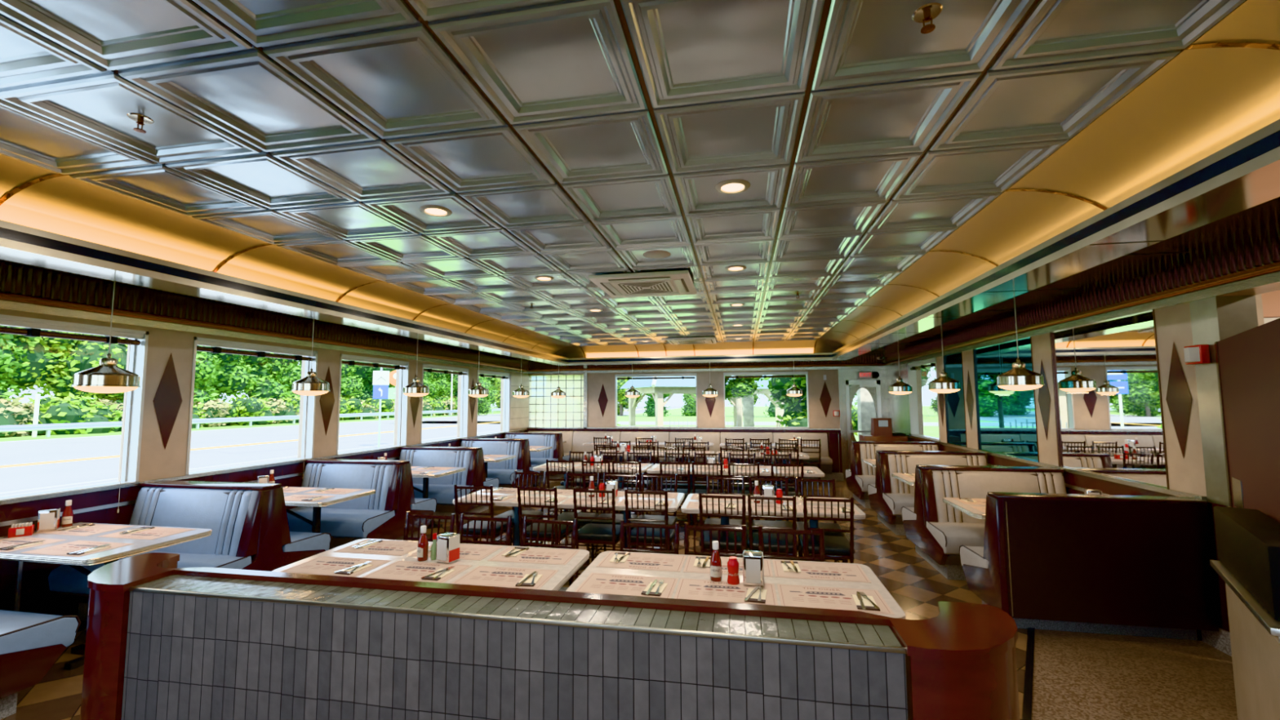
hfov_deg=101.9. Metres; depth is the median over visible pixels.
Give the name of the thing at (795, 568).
table knife
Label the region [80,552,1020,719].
divider
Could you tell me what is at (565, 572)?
dining table
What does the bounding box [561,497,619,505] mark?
placemat
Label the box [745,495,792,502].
placemat
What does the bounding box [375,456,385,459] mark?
napkin dispenser
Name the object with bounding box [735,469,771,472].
placemat
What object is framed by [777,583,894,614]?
placemat
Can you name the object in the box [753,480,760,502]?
ketchup bottle
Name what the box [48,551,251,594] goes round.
seat cushion
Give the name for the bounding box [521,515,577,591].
dining chair
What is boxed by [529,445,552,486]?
table
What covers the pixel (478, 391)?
pendant lamp
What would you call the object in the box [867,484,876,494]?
seat cushion
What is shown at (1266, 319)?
wall sign
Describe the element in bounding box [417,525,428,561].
ketchup bottle
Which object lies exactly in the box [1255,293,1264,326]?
trim
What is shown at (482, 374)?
roller shade
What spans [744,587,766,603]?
paper napkin
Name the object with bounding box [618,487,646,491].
seat cushion
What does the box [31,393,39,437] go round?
pole
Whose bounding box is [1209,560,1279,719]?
counter
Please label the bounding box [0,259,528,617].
wall
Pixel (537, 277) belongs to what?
recessed light
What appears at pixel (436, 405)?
shrub
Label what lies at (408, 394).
diffuser
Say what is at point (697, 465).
placemat
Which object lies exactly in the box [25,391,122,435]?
shrub
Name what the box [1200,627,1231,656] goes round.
baseboard
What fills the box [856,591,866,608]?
table knife
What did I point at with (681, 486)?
seat cushion
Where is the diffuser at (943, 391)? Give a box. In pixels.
[928,389,959,393]
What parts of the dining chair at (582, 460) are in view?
leg, rail, rail, leg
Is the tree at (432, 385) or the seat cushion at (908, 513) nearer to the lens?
the seat cushion at (908, 513)
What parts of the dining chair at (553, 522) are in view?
leg, rail, rail, leg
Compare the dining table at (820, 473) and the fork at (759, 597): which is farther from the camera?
the dining table at (820, 473)
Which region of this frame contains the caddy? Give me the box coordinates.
[8,521,34,537]
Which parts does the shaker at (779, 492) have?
lid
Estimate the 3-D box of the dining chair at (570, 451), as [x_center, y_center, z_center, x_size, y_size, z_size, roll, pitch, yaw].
[-0.948,1.863,7.861,0.410,0.925,0.483,-1,-5,8]
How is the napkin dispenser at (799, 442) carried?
on the square table at (772, 444)
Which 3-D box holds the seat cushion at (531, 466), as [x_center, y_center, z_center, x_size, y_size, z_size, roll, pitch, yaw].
[-2.631,2.134,10.056,1.272,0.205,0.531,-1,-5,11]
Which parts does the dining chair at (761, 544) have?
leg, rail, rail, leg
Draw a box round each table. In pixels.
[0,522,212,670]
[271,538,589,591]
[283,486,376,533]
[411,466,466,528]
[452,487,684,551]
[483,454,516,478]
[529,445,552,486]
[533,462,652,515]
[565,551,906,618]
[582,441,624,479]
[587,449,714,480]
[627,442,669,479]
[646,463,824,525]
[673,442,714,479]
[680,493,866,561]
[715,451,809,483]
[719,443,764,480]
[771,443,822,482]
[862,458,875,466]
[891,472,915,485]
[942,497,986,519]
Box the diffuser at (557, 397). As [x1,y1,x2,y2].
[551,395,565,398]
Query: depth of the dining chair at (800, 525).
5.09 m
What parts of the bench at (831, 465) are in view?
panel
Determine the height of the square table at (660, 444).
0.760 m
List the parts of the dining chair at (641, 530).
leg, rail, rail, rail, seat frame, leg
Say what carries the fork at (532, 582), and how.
on the paper napkin at (526, 583)
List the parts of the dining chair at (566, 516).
leg, rail, rail, leg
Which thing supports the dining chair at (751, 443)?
on the floor
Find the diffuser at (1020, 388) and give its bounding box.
[998,385,1042,391]
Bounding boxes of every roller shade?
[0,319,143,345]
[196,340,315,360]
[342,356,407,369]
[423,365,467,375]
[479,371,509,378]
[616,374,695,379]
[724,373,806,378]
[909,360,935,370]
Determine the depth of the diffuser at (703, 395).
11.40 m
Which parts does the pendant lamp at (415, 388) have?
lamp shade, cord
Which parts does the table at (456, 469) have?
pedestal post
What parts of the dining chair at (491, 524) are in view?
leg, rail, rail, rail, seat frame, leg, leg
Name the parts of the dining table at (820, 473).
pedestal post, pedestal post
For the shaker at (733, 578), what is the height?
0.128 m
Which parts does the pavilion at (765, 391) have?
post, post, post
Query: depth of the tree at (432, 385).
72.24 m
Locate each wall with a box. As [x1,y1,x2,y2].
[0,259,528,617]
[526,352,888,477]
[886,282,1279,640]
[1261,289,1279,316]
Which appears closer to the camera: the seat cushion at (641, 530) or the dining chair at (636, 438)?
the seat cushion at (641, 530)
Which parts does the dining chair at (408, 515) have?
leg, rail, rail, leg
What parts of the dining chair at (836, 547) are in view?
leg, leg, seat frame, rail, rail, rail, leg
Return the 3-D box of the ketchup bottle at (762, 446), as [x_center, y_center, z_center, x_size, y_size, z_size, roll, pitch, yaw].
[2.139,1.547,9.108,0.062,0.198,0.063,-1,-5,11]
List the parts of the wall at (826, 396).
chair rail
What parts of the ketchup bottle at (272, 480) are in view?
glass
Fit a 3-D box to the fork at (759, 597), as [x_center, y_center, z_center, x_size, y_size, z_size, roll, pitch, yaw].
[0.581,1.124,2.507,0.024,0.008,0.195,-2,-5,16]
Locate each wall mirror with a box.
[943,351,966,446]
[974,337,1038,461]
[1052,311,1167,488]
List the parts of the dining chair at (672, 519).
leg, rail, rail, leg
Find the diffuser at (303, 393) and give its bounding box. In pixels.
[292,391,328,395]
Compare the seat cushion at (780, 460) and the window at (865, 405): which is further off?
the window at (865, 405)
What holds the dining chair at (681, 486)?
on the floor
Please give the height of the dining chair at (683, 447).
0.925 m
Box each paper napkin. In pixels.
[0,542,43,550]
[57,523,94,530]
[66,546,111,555]
[119,526,155,533]
[301,497,324,501]
[315,488,334,491]
[334,563,373,574]
[351,539,382,548]
[421,568,455,580]
[493,496,508,500]
[502,546,528,556]
[515,573,542,586]
[597,500,611,504]
[609,552,630,562]
[640,582,667,596]
[655,502,664,506]
[693,555,711,567]
[724,504,737,509]
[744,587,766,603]
[780,560,800,572]
[782,506,792,511]
[839,507,854,512]
[852,594,879,611]
[959,497,977,502]
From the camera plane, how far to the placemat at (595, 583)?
2.66 m
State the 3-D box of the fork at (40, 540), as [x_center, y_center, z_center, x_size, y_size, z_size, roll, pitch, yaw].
[-4.066,1.220,3.439,0.024,0.008,0.195,-1,-5,10]
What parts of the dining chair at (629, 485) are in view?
rail, leg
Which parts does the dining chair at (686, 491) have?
leg, rail, rail, rail, leg, leg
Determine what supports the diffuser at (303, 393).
attached to the pendant lamp at (310, 384)
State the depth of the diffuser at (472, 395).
8.97 m
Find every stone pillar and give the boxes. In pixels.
[742,395,754,426]
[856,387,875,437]
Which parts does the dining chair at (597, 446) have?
rail, leg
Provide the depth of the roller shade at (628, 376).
12.40 m
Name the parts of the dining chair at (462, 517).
leg, rail, rail, leg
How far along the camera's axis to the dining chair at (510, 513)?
5.66 m
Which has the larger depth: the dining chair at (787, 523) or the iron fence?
the iron fence
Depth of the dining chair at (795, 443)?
9.50 m
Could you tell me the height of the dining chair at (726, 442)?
0.925 m
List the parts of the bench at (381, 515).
panel, post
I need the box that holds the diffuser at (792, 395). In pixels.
[786,394,802,396]
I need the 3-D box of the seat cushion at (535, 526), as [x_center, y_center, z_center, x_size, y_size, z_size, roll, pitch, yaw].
[-0.880,1.613,4.949,0.410,0.053,0.410,-1,-5,12]
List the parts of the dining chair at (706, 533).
leg, rail, rail, rail, seat frame, leg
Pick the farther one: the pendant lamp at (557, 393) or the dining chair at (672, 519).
the pendant lamp at (557, 393)
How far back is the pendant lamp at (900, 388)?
8.01 m
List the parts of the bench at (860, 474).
panel, post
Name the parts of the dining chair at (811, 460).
leg, seat frame, rail, rail, leg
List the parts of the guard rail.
post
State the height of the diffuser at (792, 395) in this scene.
0.047 m
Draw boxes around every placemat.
[0,536,66,552]
[20,540,133,556]
[35,523,133,536]
[96,526,195,539]
[279,555,391,577]
[283,487,315,493]
[284,494,335,502]
[304,488,364,494]
[333,539,430,555]
[361,560,471,582]
[408,543,502,559]
[411,470,439,474]
[416,466,454,470]
[451,565,558,589]
[457,494,517,501]
[481,487,528,493]
[484,454,506,457]
[488,546,579,564]
[508,495,568,503]
[527,489,573,495]
[537,465,574,468]
[548,462,582,464]
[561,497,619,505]
[570,466,608,469]
[574,573,678,598]
[576,491,624,497]
[580,462,612,465]
[596,551,686,572]
[605,466,643,470]
[613,463,648,466]
[617,498,673,506]
[627,492,678,498]
[634,449,652,452]
[653,467,688,471]
[654,450,681,452]
[657,464,691,466]
[674,577,777,605]
[683,555,773,577]
[684,450,710,453]
[685,501,742,510]
[689,493,742,501]
[693,468,728,471]
[697,465,730,467]
[719,451,746,453]
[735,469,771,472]
[736,466,771,468]
[741,503,799,511]
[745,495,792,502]
[772,560,871,582]
[777,452,803,453]
[777,466,813,469]
[777,470,817,473]
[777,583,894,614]
[791,496,849,504]
[796,505,860,514]
[899,473,915,476]
[952,497,986,504]
[970,506,986,513]
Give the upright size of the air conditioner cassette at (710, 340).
0.045 m
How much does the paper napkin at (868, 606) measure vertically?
0.007 m
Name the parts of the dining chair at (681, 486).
leg, rail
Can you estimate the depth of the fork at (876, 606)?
2.40 m
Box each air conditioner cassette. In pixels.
[588,270,697,297]
[665,336,716,344]
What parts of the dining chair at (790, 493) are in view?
leg, rail, rail, rail, leg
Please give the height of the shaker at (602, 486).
0.128 m
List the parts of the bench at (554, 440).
panel, post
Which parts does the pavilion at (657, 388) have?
post, post, post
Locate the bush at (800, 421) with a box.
[779,405,857,435]
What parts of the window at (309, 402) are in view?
pull cord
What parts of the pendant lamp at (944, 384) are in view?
cord, lamp shade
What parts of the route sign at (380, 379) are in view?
post, arrow panel, panel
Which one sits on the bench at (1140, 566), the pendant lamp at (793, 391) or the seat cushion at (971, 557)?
the seat cushion at (971, 557)
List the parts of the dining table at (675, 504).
pedestal post, pedestal post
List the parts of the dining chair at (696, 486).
leg, rail, leg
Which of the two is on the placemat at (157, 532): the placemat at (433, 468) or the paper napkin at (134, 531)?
the paper napkin at (134, 531)
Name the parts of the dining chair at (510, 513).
leg, seat frame, rail, rail, leg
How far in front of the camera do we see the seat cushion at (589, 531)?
4.71 m
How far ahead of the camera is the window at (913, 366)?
9.79 m
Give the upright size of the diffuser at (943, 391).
0.047 m
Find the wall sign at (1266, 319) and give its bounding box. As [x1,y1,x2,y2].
[1263,316,1279,324]
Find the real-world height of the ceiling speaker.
0.006 m
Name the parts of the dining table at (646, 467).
pedestal post, pedestal post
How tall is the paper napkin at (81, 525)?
0.007 m
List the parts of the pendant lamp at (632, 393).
lamp shade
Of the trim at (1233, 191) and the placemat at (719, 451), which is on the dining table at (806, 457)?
the placemat at (719, 451)
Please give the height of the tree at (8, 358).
13.764 m
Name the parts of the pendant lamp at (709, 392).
lamp shade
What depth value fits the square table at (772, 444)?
10.77 m
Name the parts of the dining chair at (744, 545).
leg, rail, rail, leg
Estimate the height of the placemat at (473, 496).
0.002 m
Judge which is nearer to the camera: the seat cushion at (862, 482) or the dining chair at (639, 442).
the seat cushion at (862, 482)
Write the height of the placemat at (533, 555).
0.002 m
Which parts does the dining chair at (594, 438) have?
leg, rail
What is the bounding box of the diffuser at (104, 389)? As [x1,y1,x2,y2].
[74,386,137,393]
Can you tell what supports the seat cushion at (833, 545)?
on the dining chair at (836, 547)
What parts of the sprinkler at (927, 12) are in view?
frame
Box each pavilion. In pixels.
[620,375,742,426]
[741,377,784,426]
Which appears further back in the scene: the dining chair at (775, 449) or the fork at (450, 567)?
the dining chair at (775, 449)
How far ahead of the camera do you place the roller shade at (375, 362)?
7.56 m
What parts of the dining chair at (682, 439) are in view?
rail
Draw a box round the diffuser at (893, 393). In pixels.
[888,391,911,395]
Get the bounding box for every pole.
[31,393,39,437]
[450,370,453,415]
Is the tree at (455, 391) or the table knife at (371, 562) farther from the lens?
the tree at (455, 391)
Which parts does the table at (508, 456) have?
pedestal post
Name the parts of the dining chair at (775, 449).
rail, leg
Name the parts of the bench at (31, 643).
panel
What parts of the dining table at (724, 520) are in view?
pedestal post, pedestal post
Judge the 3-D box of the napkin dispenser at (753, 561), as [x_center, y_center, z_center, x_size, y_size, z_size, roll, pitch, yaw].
[0.583,1.071,2.673,0.102,0.155,0.092,-1,-5,11]
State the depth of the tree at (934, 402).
58.27 m
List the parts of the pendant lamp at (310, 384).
lamp shade, cord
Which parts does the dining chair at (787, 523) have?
leg, rail, leg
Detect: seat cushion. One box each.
[0,609,78,654]
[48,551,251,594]
[281,531,330,551]
[286,506,395,537]
[410,497,436,511]
[413,484,473,504]
[462,520,511,534]
[483,478,498,487]
[487,468,523,484]
[493,510,542,524]
[526,523,573,537]
[528,464,539,472]
[530,457,558,465]
[551,485,582,489]
[552,511,599,526]
[558,586,568,591]
[560,478,588,485]
[562,454,568,461]
[577,523,626,540]
[591,513,637,524]
[594,479,617,486]
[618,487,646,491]
[624,480,651,487]
[626,527,675,542]
[631,515,677,528]
[635,457,657,459]
[662,480,687,488]
[662,488,693,497]
[692,488,725,493]
[694,481,719,489]
[698,530,748,549]
[703,518,746,533]
[730,482,755,490]
[731,489,753,494]
[747,532,798,552]
[751,520,792,534]
[763,483,795,491]
[774,491,800,496]
[777,459,799,462]
[795,521,844,537]
[798,457,821,462]
[798,534,854,555]
[845,469,851,477]
[855,475,875,492]
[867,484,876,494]
[882,493,914,515]
[902,506,916,520]
[926,520,985,555]
[960,546,988,568]
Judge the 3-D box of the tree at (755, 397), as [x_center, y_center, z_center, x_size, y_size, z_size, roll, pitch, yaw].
[11.840,3.957,60.655,4.076,6.029,5.641,-4,-6,40]
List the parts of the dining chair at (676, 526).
leg, rail, rail, leg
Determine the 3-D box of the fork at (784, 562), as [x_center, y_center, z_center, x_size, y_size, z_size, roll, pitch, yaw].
[0.827,1.155,2.917,0.024,0.008,0.195,0,-4,1]
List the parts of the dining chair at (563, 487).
leg, rail, rail, rail, leg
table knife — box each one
[0,540,39,548]
[57,523,93,530]
[70,543,109,553]
[120,526,153,533]
[333,561,372,573]
[354,539,382,548]
[420,567,448,578]
[505,546,528,556]
[516,571,536,585]
[615,551,629,562]
[644,578,657,594]
[702,555,709,567]
[744,585,759,600]
[789,560,798,573]
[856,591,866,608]
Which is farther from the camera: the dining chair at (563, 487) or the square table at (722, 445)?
the square table at (722, 445)
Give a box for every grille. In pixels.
[613,280,676,294]
[676,340,706,343]
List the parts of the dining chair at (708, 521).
leg, rail, rail, leg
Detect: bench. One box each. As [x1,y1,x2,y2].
[0,609,80,719]
[48,480,331,621]
[286,458,436,550]
[399,446,499,522]
[460,438,539,488]
[504,432,568,482]
[527,431,844,480]
[844,440,938,508]
[867,449,986,535]
[901,464,1066,580]
[959,491,1218,639]
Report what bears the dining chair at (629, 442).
on the floor
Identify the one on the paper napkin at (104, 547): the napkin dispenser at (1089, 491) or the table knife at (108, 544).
the table knife at (108, 544)
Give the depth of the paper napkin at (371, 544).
3.44 m
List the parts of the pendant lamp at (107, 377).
lamp shade, cord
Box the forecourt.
[0,460,275,497]
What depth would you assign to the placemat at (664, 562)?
3.02 m
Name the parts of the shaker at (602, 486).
lid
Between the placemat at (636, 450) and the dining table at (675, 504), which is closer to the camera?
the dining table at (675, 504)
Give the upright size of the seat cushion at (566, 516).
0.053 m
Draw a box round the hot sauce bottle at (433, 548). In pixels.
[431,533,436,559]
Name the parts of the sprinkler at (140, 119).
frame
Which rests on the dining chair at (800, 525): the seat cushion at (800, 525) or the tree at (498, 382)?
the seat cushion at (800, 525)
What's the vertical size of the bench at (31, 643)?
1.005 m
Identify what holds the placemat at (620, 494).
on the dining table at (675, 504)
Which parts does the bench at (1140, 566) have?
panel, post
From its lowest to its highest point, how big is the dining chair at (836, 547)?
0.925 m
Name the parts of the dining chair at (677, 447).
leg, rail, leg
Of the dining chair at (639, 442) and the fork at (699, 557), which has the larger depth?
the dining chair at (639, 442)
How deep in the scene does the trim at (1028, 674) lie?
3.15 m
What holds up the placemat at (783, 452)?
on the dining table at (806, 457)
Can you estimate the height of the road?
0.044 m
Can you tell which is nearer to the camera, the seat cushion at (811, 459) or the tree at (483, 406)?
the seat cushion at (811, 459)
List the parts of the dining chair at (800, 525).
leg, rail, rail, leg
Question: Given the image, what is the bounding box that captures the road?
[0,406,684,496]
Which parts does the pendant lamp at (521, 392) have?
lamp shade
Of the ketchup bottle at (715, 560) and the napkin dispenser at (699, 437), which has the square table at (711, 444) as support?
the napkin dispenser at (699, 437)
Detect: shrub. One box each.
[0,396,39,437]
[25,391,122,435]
[89,398,123,431]
[191,403,207,428]
[193,397,232,427]
[223,394,275,426]
[262,398,299,424]
[280,395,300,422]
[339,395,365,420]
[350,398,377,419]
[363,398,395,418]
[382,399,395,417]
[422,399,435,416]
[423,397,446,416]
[438,399,455,415]
[439,396,457,414]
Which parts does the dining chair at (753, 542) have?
leg, seat frame, rail, rail, rail, leg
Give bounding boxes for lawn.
[490,405,938,440]
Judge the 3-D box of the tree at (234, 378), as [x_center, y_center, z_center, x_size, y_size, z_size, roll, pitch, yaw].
[-37.568,-1.102,45.460,8.362,13.852,8.897,3,-6,-37]
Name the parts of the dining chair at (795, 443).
rail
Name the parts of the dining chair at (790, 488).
leg, rail, leg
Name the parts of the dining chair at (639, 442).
rail, leg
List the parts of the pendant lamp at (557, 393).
lamp shade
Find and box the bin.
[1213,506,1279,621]
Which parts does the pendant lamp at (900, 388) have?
lamp shade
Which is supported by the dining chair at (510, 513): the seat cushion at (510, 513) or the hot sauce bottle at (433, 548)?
the seat cushion at (510, 513)
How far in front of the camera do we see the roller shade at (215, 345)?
5.69 m
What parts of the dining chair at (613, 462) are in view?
leg, rail, rail, rail, leg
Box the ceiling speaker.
[643,250,671,258]
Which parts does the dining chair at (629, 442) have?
leg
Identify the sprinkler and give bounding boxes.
[126,112,154,133]
[911,2,942,34]
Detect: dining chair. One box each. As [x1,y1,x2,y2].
[403,511,455,542]
[453,484,512,546]
[457,513,511,546]
[493,470,546,547]
[517,485,573,548]
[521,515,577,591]
[546,459,583,519]
[552,471,599,561]
[560,450,593,514]
[573,487,626,579]
[581,459,618,513]
[591,472,638,562]
[593,436,615,479]
[594,450,624,512]
[595,445,618,479]
[605,440,631,479]
[612,460,648,515]
[619,520,679,554]
[624,451,652,514]
[624,488,675,552]
[631,473,677,552]
[632,445,660,490]
[635,437,657,463]
[638,440,658,490]
[657,445,683,490]
[659,461,693,535]
[660,452,690,519]
[663,440,684,479]
[675,437,694,462]
[682,446,706,501]
[684,522,746,557]
[685,441,709,480]
[691,461,725,536]
[693,452,720,519]
[698,493,748,555]
[703,475,746,533]
[720,447,745,488]
[724,438,744,482]
[724,441,747,493]
[728,453,757,519]
[728,462,759,524]
[747,447,772,490]
[747,493,798,560]
[748,476,797,560]
[750,438,769,483]
[750,441,772,486]
[758,524,825,561]
[763,453,795,519]
[769,462,804,521]
[773,448,799,492]
[775,442,800,492]
[777,438,799,463]
[794,477,844,563]
[798,438,821,485]
[798,495,854,563]
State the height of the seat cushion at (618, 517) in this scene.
0.053 m
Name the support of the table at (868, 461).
on the floor
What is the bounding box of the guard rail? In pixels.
[0,408,500,437]
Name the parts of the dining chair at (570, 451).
leg, rail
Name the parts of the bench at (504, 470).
post, panel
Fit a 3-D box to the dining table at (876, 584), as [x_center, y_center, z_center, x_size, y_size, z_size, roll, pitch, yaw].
[0.464,1.536,2.728,1.574,0.760,0.764,-1,-5,11]
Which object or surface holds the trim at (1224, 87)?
attached to the ceiling
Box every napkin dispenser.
[35,507,60,532]
[256,475,269,483]
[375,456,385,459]
[435,532,460,564]
[594,454,602,466]
[605,480,617,497]
[607,435,613,442]
[620,443,626,452]
[651,435,656,441]
[697,435,702,442]
[707,456,715,468]
[742,550,764,586]
[762,484,773,503]
[796,436,802,444]
[1084,488,1102,494]
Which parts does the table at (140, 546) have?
pedestal post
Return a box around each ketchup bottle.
[61,499,73,527]
[268,470,275,483]
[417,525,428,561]
[582,451,587,465]
[588,475,595,497]
[616,440,619,452]
[710,540,722,582]
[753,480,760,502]
[760,442,764,453]
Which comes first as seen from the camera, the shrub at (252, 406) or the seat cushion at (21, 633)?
the seat cushion at (21, 633)
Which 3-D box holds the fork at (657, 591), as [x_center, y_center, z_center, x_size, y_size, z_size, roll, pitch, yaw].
[0.097,1.134,2.600,0.024,0.008,0.195,-1,-5,11]
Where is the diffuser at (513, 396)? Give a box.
[513,395,528,397]
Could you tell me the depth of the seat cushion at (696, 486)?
7.28 m
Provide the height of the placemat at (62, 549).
0.002 m
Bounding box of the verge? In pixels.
[0,410,500,441]
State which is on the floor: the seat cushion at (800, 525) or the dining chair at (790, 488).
the dining chair at (790, 488)
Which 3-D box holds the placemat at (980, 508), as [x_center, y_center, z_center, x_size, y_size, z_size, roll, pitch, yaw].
[3.106,1.269,4.367,0.480,0.002,0.300,-1,-5,12]
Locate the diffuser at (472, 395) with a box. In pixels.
[469,394,487,397]
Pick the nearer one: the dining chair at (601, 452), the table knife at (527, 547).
the table knife at (527, 547)
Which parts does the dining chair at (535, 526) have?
leg, rail, rail, rail, seat frame, leg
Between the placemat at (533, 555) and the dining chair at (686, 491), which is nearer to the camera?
the placemat at (533, 555)
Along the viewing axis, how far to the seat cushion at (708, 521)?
5.10 m
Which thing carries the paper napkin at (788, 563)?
on the placemat at (811, 571)
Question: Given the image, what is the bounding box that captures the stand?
[858,417,907,441]
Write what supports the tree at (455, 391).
on the verge
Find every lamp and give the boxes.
[71,280,140,393]
[290,319,329,395]
[402,338,429,396]
[467,367,488,397]
[512,369,529,397]
[551,365,565,398]
[624,364,639,397]
[702,362,718,396]
[786,364,803,396]
[871,371,879,377]
[888,343,912,395]
[928,326,961,393]
[995,297,1044,391]
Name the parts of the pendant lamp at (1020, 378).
cord, lamp shade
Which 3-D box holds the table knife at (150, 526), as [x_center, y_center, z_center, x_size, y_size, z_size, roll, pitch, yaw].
[-3.698,1.250,3.820,0.020,0.004,0.215,-1,-5,10]
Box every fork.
[4,540,44,549]
[77,544,110,553]
[347,560,370,573]
[351,539,374,546]
[432,566,454,578]
[505,546,517,555]
[530,571,537,585]
[613,551,617,561]
[654,579,664,594]
[697,555,701,566]
[757,585,763,601]
[781,560,794,571]
[857,591,879,608]
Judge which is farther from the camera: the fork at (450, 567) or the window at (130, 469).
the window at (130, 469)
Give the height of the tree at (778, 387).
5.087 m
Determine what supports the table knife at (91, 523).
on the paper napkin at (81, 525)
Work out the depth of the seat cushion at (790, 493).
6.63 m
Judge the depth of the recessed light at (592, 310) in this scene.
6.83 m
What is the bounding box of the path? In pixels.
[391,421,938,426]
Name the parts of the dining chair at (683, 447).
leg, rail, rail, leg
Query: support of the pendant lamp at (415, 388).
hanging from the ceiling
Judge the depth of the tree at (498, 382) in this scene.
67.83 m
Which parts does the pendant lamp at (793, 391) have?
lamp shade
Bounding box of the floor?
[0,475,1238,719]
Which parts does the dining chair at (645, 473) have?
leg, rail, seat frame, leg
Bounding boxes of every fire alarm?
[832,410,839,416]
[1183,344,1210,364]
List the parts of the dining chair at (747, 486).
rail, leg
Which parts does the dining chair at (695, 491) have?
leg, rail, rail, rail, leg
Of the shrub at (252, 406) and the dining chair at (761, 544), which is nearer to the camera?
the dining chair at (761, 544)
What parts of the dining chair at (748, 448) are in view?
leg, rail, rail, seat frame, leg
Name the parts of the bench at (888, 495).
panel, post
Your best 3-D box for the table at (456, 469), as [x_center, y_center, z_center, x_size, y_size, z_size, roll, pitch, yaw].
[-3.184,1.902,7.161,1.312,0.760,0.774,-1,-5,11]
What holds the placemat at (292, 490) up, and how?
on the table at (317, 504)
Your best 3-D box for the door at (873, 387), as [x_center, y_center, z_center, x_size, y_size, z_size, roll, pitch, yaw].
[4.939,1.505,11.440,0.720,2.120,0.100,-1,-5,11]
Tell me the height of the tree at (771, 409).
12.119 m
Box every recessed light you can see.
[419,204,452,217]
[533,275,554,280]
[588,309,602,311]
[715,179,750,194]
[724,265,746,271]
[729,303,745,306]
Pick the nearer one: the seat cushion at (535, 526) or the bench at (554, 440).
the seat cushion at (535, 526)
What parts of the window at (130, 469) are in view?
pull cord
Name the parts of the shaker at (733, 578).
lid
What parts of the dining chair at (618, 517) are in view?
leg, leg, rail, rail, leg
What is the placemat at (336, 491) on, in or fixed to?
on the table at (317, 504)
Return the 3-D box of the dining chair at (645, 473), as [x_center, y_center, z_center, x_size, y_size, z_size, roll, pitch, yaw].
[0.118,1.955,9.105,0.410,0.925,0.483,-1,-5,13]
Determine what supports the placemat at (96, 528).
on the table at (140, 546)
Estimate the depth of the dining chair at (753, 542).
4.27 m
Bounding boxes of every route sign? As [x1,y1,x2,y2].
[373,367,389,447]
[387,370,395,440]
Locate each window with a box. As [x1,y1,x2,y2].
[0,314,148,512]
[185,337,317,477]
[336,353,408,454]
[420,363,469,443]
[475,369,510,435]
[528,374,583,427]
[614,373,697,427]
[723,371,809,428]
[907,357,940,441]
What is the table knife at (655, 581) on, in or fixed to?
on the paper napkin at (662, 587)
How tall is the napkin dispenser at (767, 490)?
0.155 m
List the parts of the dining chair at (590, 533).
leg, leg, rail, rail, rail, seat frame, leg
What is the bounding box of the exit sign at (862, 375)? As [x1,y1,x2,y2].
[858,371,879,378]
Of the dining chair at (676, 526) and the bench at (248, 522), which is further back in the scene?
the bench at (248, 522)
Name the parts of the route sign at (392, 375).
panel, round panel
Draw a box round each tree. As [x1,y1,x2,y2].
[0,324,127,403]
[0,325,29,402]
[109,337,222,404]
[204,347,256,402]
[236,349,302,401]
[298,360,365,399]
[340,362,395,402]
[366,368,395,402]
[388,368,439,399]
[428,368,455,401]
[445,370,488,399]
[451,371,492,416]
[484,374,498,406]
[488,375,500,390]
[493,377,501,406]
[493,401,500,411]
[617,377,644,415]
[641,394,671,417]
[680,394,696,416]
[724,375,768,400]
[727,394,760,414]
[760,374,857,426]
[762,394,786,417]
[920,364,934,391]
[928,366,937,414]
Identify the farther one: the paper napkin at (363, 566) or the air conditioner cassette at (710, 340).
the air conditioner cassette at (710, 340)
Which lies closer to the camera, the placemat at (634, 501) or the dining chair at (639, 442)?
the placemat at (634, 501)
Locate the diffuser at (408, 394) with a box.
[404,393,428,396]
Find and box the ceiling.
[0,0,1247,346]
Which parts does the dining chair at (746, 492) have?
leg, rail, rail, rail, leg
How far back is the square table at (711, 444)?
11.07 m
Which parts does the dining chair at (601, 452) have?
rail, leg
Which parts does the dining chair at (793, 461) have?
rail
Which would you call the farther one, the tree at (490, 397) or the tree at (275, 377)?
the tree at (490, 397)
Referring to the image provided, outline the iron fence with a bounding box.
[669,418,737,426]
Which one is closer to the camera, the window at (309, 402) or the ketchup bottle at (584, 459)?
the window at (309, 402)
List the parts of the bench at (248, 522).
post, panel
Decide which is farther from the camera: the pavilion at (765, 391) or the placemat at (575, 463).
the pavilion at (765, 391)
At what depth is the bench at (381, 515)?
6.00 m
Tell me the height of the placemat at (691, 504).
0.002 m
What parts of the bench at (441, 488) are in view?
panel, post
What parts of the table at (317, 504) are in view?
pedestal post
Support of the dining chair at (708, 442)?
on the floor
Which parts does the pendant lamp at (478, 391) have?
lamp shade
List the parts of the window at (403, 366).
pull cord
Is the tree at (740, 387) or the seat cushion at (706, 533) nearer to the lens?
the seat cushion at (706, 533)
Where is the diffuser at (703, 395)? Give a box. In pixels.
[702,395,717,396]
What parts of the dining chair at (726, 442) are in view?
rail, leg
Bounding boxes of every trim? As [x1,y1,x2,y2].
[0,0,1279,358]
[0,119,1279,365]
[0,259,528,373]
[528,352,885,373]
[884,222,1279,368]
[1022,627,1035,719]
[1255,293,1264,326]
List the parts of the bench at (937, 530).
panel, post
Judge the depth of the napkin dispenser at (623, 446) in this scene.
9.58 m
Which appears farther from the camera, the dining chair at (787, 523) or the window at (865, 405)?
the window at (865, 405)
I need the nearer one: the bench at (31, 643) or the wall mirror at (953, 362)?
the bench at (31, 643)
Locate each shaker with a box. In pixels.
[590,456,594,465]
[599,483,604,497]
[626,444,630,452]
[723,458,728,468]
[727,555,739,584]
[775,488,782,503]
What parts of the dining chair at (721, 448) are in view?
leg, rail, leg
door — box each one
[845,379,881,469]
[1214,318,1279,522]
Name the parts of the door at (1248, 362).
push plate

